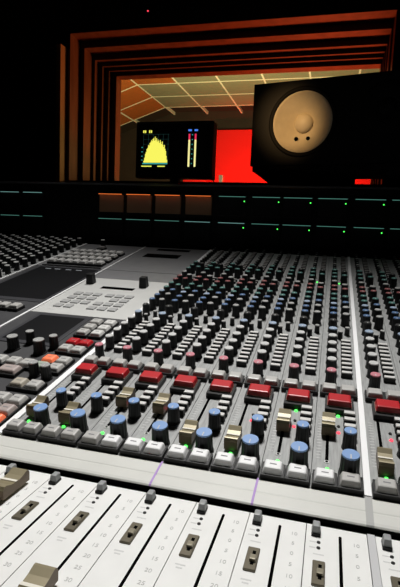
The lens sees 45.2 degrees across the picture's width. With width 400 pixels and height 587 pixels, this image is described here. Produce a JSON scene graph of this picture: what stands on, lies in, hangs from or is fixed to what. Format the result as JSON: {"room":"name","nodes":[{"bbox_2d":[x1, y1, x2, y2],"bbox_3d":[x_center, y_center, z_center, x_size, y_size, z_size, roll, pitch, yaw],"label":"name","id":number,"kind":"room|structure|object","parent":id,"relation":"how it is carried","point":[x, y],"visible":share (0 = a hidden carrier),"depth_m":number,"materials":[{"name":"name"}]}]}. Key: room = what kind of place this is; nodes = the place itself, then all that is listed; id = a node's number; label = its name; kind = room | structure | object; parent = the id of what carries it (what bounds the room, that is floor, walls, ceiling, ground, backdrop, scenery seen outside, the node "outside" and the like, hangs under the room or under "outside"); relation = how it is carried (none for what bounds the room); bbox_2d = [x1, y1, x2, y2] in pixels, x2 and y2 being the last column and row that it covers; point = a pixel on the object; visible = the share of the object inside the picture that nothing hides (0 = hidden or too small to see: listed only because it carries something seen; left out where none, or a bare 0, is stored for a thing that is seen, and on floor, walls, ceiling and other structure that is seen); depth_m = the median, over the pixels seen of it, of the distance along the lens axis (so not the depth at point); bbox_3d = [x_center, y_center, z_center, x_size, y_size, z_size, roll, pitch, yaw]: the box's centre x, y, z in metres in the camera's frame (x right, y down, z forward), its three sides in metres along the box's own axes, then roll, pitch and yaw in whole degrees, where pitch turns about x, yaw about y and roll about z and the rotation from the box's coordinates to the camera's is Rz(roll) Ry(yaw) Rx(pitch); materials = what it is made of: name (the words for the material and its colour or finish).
{"room":"studio","nodes":[
{"label":"studio","id":0,"kind":"room"},
{"bbox_2d":[120,80,170,133],"bbox_3d":[-2.019,-2.671,6.048,1.729,0.713,5.480,4,7,15],"label":"ceiling","id":1,"kind":"structure","parent":0,"point":[137,105],"depth_m":7.69,"materials":[{"name":"orange wood"}]},
{"bbox_2d":[119,110,252,181],"bbox_3d":[1.461,-1.549,8.117,6.600,3.150,0.080,4,7,15],"label":"wall","id":2,"kind":"structure","parent":0,"point":[225,120],"depth_m":8.41,"materials":[{"name":"brown paint"}]},
{"bbox_2d":[214,130,369,183],"bbox_3d":[1.571,-1.318,7.997,2.772,2.730,0.100,4,7,15],"label":"acoustic panel","id":3,"kind":"object","parent":2,"relation":"attached to","point":[233,147],"visible":0.07,"depth_m":8.10,"materials":[{"name":"red fabric"}]},
{"bbox_2d":[0,0,399,181],"bbox_3d":[0.204,-0.694,2.612,3.680,2.670,0.360,4,7,15],"label":"wall","id":4,"kind":"structure","parent":0,"point":[30,30],"depth_m":2.66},
{"bbox_2d":[145,9,151,14],"bbox_3d":[-0.265,-1.445,2.462,0.036,0.024,0.016,4,7,15],"label":"sensor","id":5,"kind":"object","parent":4,"relation":"attached to","point":[147,11],"visible":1,"depth_m":2.46,"materials":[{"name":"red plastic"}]},
{"bbox_2d":[55,3,399,186],"bbox_3d":[0.109,-0.921,2.581,1.736,0.940,0.420,4,7,15],"label":"window","id":6,"kind":"structure","parent":4,"relation":"in","point":[92,62],"depth_m":2.59,"materials":[{"name":"brown wood"}]},
{"bbox_2d":[131,69,379,114],"bbox_3d":[0.796,-2.758,5.268,6.600,0.124,5.480,4,7,15],"label":"ceiling","id":7,"kind":"structure","parent":0,"point":[205,94],"depth_m":6.86,"materials":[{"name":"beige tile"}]},
{"bbox_3d":[-0.401,0.889,0.782,3.680,0.080,4.520,4,7,15],"label":"floor","id":8,"kind":"structure","parent":0,"visible":0},
{"bbox_2d":[0,181,399,259],"bbox_3d":[0.005,0.243,1.426,1.400,1.076,0.376,4,7,15],"label":"bridge","id":9,"kind":"object","parent":8,"relation":"on","point":[364,222],"visible":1,"depth_m":1.19,"materials":[{"name":"black metal"}]},
{"bbox_2d":[135,121,216,183],"bbox_3d":[-0.063,-0.375,1.314,0.216,0.172,0.065,4,7,15],"label":"monitor","id":10,"kind":"object","parent":9,"relation":"on","point":[176,151],"visible":0.91,"depth_m":1.28,"materials":[{"name":"black plastic"}]},
{"bbox_2d":[218,195,246,196],"bbox_3d":[0.079,-0.236,1.164,0.070,0.002,0.013,4,7,15],"label":"hood","id":11,"kind":"object","parent":9,"relation":"attached to","point":[218,195],"depth_m":1.16,"materials":[{"name":"teal metal"}]},
{"bbox_2d":[250,222,279,224],"bbox_3d":[0.156,-0.168,1.151,0.070,0.002,0.013,4,7,15],"label":"hood","id":12,"kind":"object","parent":9,"relation":"attached to","point":[251,223],"depth_m":1.15,"materials":[{"name":"teal"}]},
{"bbox_2d":[252,196,281,197],"bbox_3d":[0.158,-0.230,1.143,0.070,0.002,0.013,4,7,15],"label":"hood","id":13,"kind":"object","parent":9,"relation":"attached to","point":[252,196],"depth_m":1.14,"materials":[{"name":"teal metal"}]},
{"bbox_2d":[281,224,311,225],"bbox_3d":[0.228,-0.162,1.132,0.070,0.002,0.013,4,7,15],"label":"hood","id":14,"kind":"object","parent":9,"relation":"attached to","point":[281,224],"depth_m":1.13,"materials":[{"name":"teal"}]},
{"bbox_2d":[283,196,312,197],"bbox_3d":[0.230,-0.225,1.124,0.070,0.002,0.013,4,7,15],"label":"hood","id":15,"kind":"object","parent":9,"relation":"attached to","point":[283,196],"depth_m":1.12,"materials":[{"name":"teal metal"}]},
{"bbox_2d":[252,163,399,186],"bbox_3d":[0.365,-0.296,1.273,0.416,0.062,0.186,6,8,26],"label":"speaker stand","id":16,"kind":"object","parent":9,"relation":"on","point":[337,175],"visible":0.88,"depth_m":1.20,"materials":[{"name":"black"}]},
{"bbox_2d":[250,70,399,166],"bbox_3d":[0.369,-0.429,1.253,0.424,0.206,0.210,6,8,26],"label":"speaker","id":17,"kind":"object","parent":16,"relation":"on","point":[346,119],"visible":1,"depth_m":1.18,"materials":[{"name":"black painted wood"},{"name":"tan paper cone"}]},
{"bbox_2d":[316,225,346,226],"bbox_3d":[0.304,-0.156,1.111,0.070,0.002,0.013,4,7,15],"label":"hood","id":18,"kind":"object","parent":9,"relation":"attached to","point":[316,225],"depth_m":1.11,"materials":[{"name":"teal"}]},
{"bbox_2d":[317,197,348,198],"bbox_3d":[0.306,-0.219,1.104,0.070,0.002,0.013,4,7,15],"label":"hood","id":19,"kind":"object","parent":9,"relation":"attached to","point":[317,197],"depth_m":1.10,"materials":[{"name":"teal metal"}]},
{"bbox_2d":[352,226,384,227],"bbox_3d":[0.383,-0.150,1.091,0.070,0.002,0.013,4,7,15],"label":"hood","id":20,"kind":"object","parent":9,"relation":"attached to","point":[352,226],"depth_m":1.09,"materials":[{"name":"teal"}]},
{"bbox_2d":[354,198,386,199],"bbox_3d":[0.385,-0.213,1.083,0.070,0.002,0.013,4,7,15],"label":"hood","id":21,"kind":"object","parent":9,"relation":"attached to","point":[354,198],"depth_m":1.08,"materials":[{"name":"teal"}]},
{"bbox_2d":[0,234,399,586],"bbox_3d":[-0.200,0.387,0.773,1.280,0.931,1.003,4,7,15],"label":"mixing console","id":22,"kind":"object","parent":8,"relation":"on","point":[368,516],"depth_m":0.49,"materials":[{"name":"black metal"}]},
{"bbox_2d":[0,465,6,474],"bbox_3d":[-0.199,0.148,0.319,0.039,0.016,0.174,4,7,15],"label":"module","id":23,"kind":"object","parent":22,"relation":"on","point":[2,467],"visible":0.5,"depth_m":0.40,"materials":[{"name":"grey"}]},
{"bbox_2d":[0,463,50,519],"bbox_3d":[-0.160,0.151,0.309,0.039,0.016,0.174,4,7,15],"label":"module","id":24,"kind":"object","parent":22,"relation":"on","point":[16,484],"visible":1,"depth_m":0.36,"materials":[{"name":"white metal"}]},
{"bbox_2d":[0,471,97,586],"bbox_3d":[-0.121,0.154,0.299,0.039,0.016,0.174,4,7,15],"label":"module","id":25,"kind":"object","parent":22,"relation":"on","point":[27,526],"visible":1,"depth_m":0.33,"materials":[{"name":"white metal"}]},
{"bbox_2d":[11,500,38,519],"bbox_3d":[-0.122,0.153,0.337,0.008,0.003,0.022,4,7,15],"label":"switch","id":26,"kind":"object","parent":25,"relation":"attached to","point":[28,509],"depth_m":0.33,"materials":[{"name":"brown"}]},
{"bbox_2d":[0,265,102,324],"bbox_3d":[-0.333,0.005,0.846,0.160,0.081,0.394,4,7,15],"label":"screen panel","id":27,"kind":"object","parent":22,"relation":"on","point":[22,291],"visible":1,"depth_m":0.90,"materials":[{"name":"grey"}]},
{"bbox_2d":[0,311,125,426],"bbox_3d":[-0.229,0.079,0.604,0.166,0.066,0.298,4,7,15],"label":"control panel","id":28,"kind":"object","parent":22,"relation":"on","point":[36,348],"visible":1,"depth_m":0.61,"materials":[{"name":"grey"}]},
{"bbox_2d":[1,480,145,586],"bbox_3d":[-0.083,0.157,0.289,0.039,0.016,0.174,4,7,15],"label":"module","id":29,"kind":"object","parent":22,"relation":"on","point":[65,558],"visible":1,"depth_m":0.31,"materials":[{"name":"white metal"}]},
{"bbox_2d":[64,511,88,531],"bbox_3d":[-0.084,0.156,0.327,0.008,0.003,0.022,4,7,15],"label":"switch","id":30,"kind":"object","parent":29,"relation":"attached to","point":[77,521],"depth_m":0.32,"materials":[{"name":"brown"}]},
{"bbox_2d":[38,239,142,268],"bbox_3d":[-0.249,-0.095,1.136,0.160,0.064,0.227,4,7,15],"label":"panel","id":31,"kind":"object","parent":22,"relation":"on","point":[89,256],"visible":1,"depth_m":1.09,"materials":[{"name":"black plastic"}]},
{"bbox_2d":[32,272,167,319],"bbox_3d":[-0.161,0.000,0.836,0.166,0.057,0.200,4,7,15],"label":"panel","id":32,"kind":"object","parent":22,"relation":"on","point":[93,297],"visible":1,"depth_m":0.82,"materials":[{"name":"grey metal"}]},
{"bbox_2d":[78,489,196,586],"bbox_3d":[-0.044,0.160,0.278,0.039,0.016,0.174,4,7,15],"label":"module","id":33,"kind":"object","parent":22,"relation":"on","point":[139,552],"visible":1,"depth_m":0.31,"materials":[{"name":"white metal"}]},
{"bbox_2d":[119,522,142,544],"bbox_3d":[-0.045,0.159,0.317,0.008,0.003,0.022,4,7,15],"label":"switch","id":34,"kind":"object","parent":33,"relation":"attached to","point":[131,533],"depth_m":0.31,"materials":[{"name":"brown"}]},
{"bbox_2d":[95,247,208,282],"bbox_3d":[-0.095,-0.067,1.066,0.166,0.061,0.288,4,7,15],"label":"blank panel","id":35,"kind":"object","parent":22,"relation":"on","point":[163,265],"visible":0.84,"depth_m":1.04,"materials":[{"name":"grey metal"}]},
{"bbox_2d":[154,499,249,586],"bbox_3d":[-0.006,0.163,0.268,0.039,0.016,0.174,4,7,15],"label":"module","id":36,"kind":"object","parent":22,"relation":"on","point":[205,553],"visible":1,"depth_m":0.30,"materials":[{"name":"white metal"}]},
{"bbox_2d":[179,534,199,557],"bbox_3d":[-0.007,0.162,0.306,0.008,0.003,0.022,4,7,15],"label":"switch","id":37,"kind":"object","parent":36,"relation":"attached to","point":[189,544],"depth_m":0.30,"materials":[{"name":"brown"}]},
{"bbox_2d":[229,509,305,586],"bbox_3d":[0.033,0.166,0.258,0.039,0.016,0.174,4,7,15],"label":"module","id":38,"kind":"object","parent":22,"relation":"on","point":[271,552],"visible":1,"depth_m":0.30,"materials":[{"name":"white metal"}]},
{"bbox_2d":[243,546,259,572],"bbox_3d":[0.032,0.165,0.296,0.008,0.003,0.022,4,7,15],"label":"switch","id":39,"kind":"object","parent":38,"relation":"attached to","point":[251,554],"depth_m":0.29,"materials":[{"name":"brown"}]},
{"bbox_2d":[302,520,371,586],"bbox_3d":[0.071,0.168,0.248,0.039,0.016,0.174,4,7,15],"label":"module","id":40,"kind":"object","parent":22,"relation":"on","point":[333,557],"visible":1,"depth_m":0.30,"materials":[{"name":"white metal"}]},
{"bbox_2d":[311,560,324,586],"bbox_3d":[0.070,0.167,0.286,0.008,0.003,0.022,4,7,15],"label":"switch","id":41,"kind":"object","parent":40,"relation":"attached to","point":[317,566],"depth_m":0.28,"materials":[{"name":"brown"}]},
{"bbox_2d":[375,533,399,586],"bbox_3d":[0.115,0.172,0.236,0.039,0.016,0.174,4,7,15],"label":"module","id":42,"kind":"object","parent":22,"relation":"on","point":[388,550],"visible":1,"depth_m":0.30,"materials":[{"name":"white metal"}]},
{"bbox_2d":[390,576,399,586],"bbox_3d":[0.114,0.171,0.275,0.008,0.003,0.022,4,7,15],"label":"switch","id":43,"kind":"object","parent":42,"relation":"attached to","point":[394,580],"depth_m":0.28,"materials":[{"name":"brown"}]},
{"bbox_3d":[0.661,0.345,5.645,6.600,0.080,5.480,4,7,15],"label":"floor","id":44,"kind":"structure","parent":0,"visible":0},
{"bbox_2d":[183,180,212,181],"bbox_3d":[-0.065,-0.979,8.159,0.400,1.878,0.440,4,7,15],"label":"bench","id":45,"kind":"object","parent":44,"relation":"on","point":[183,180],"visible":0.14,"depth_m":7.85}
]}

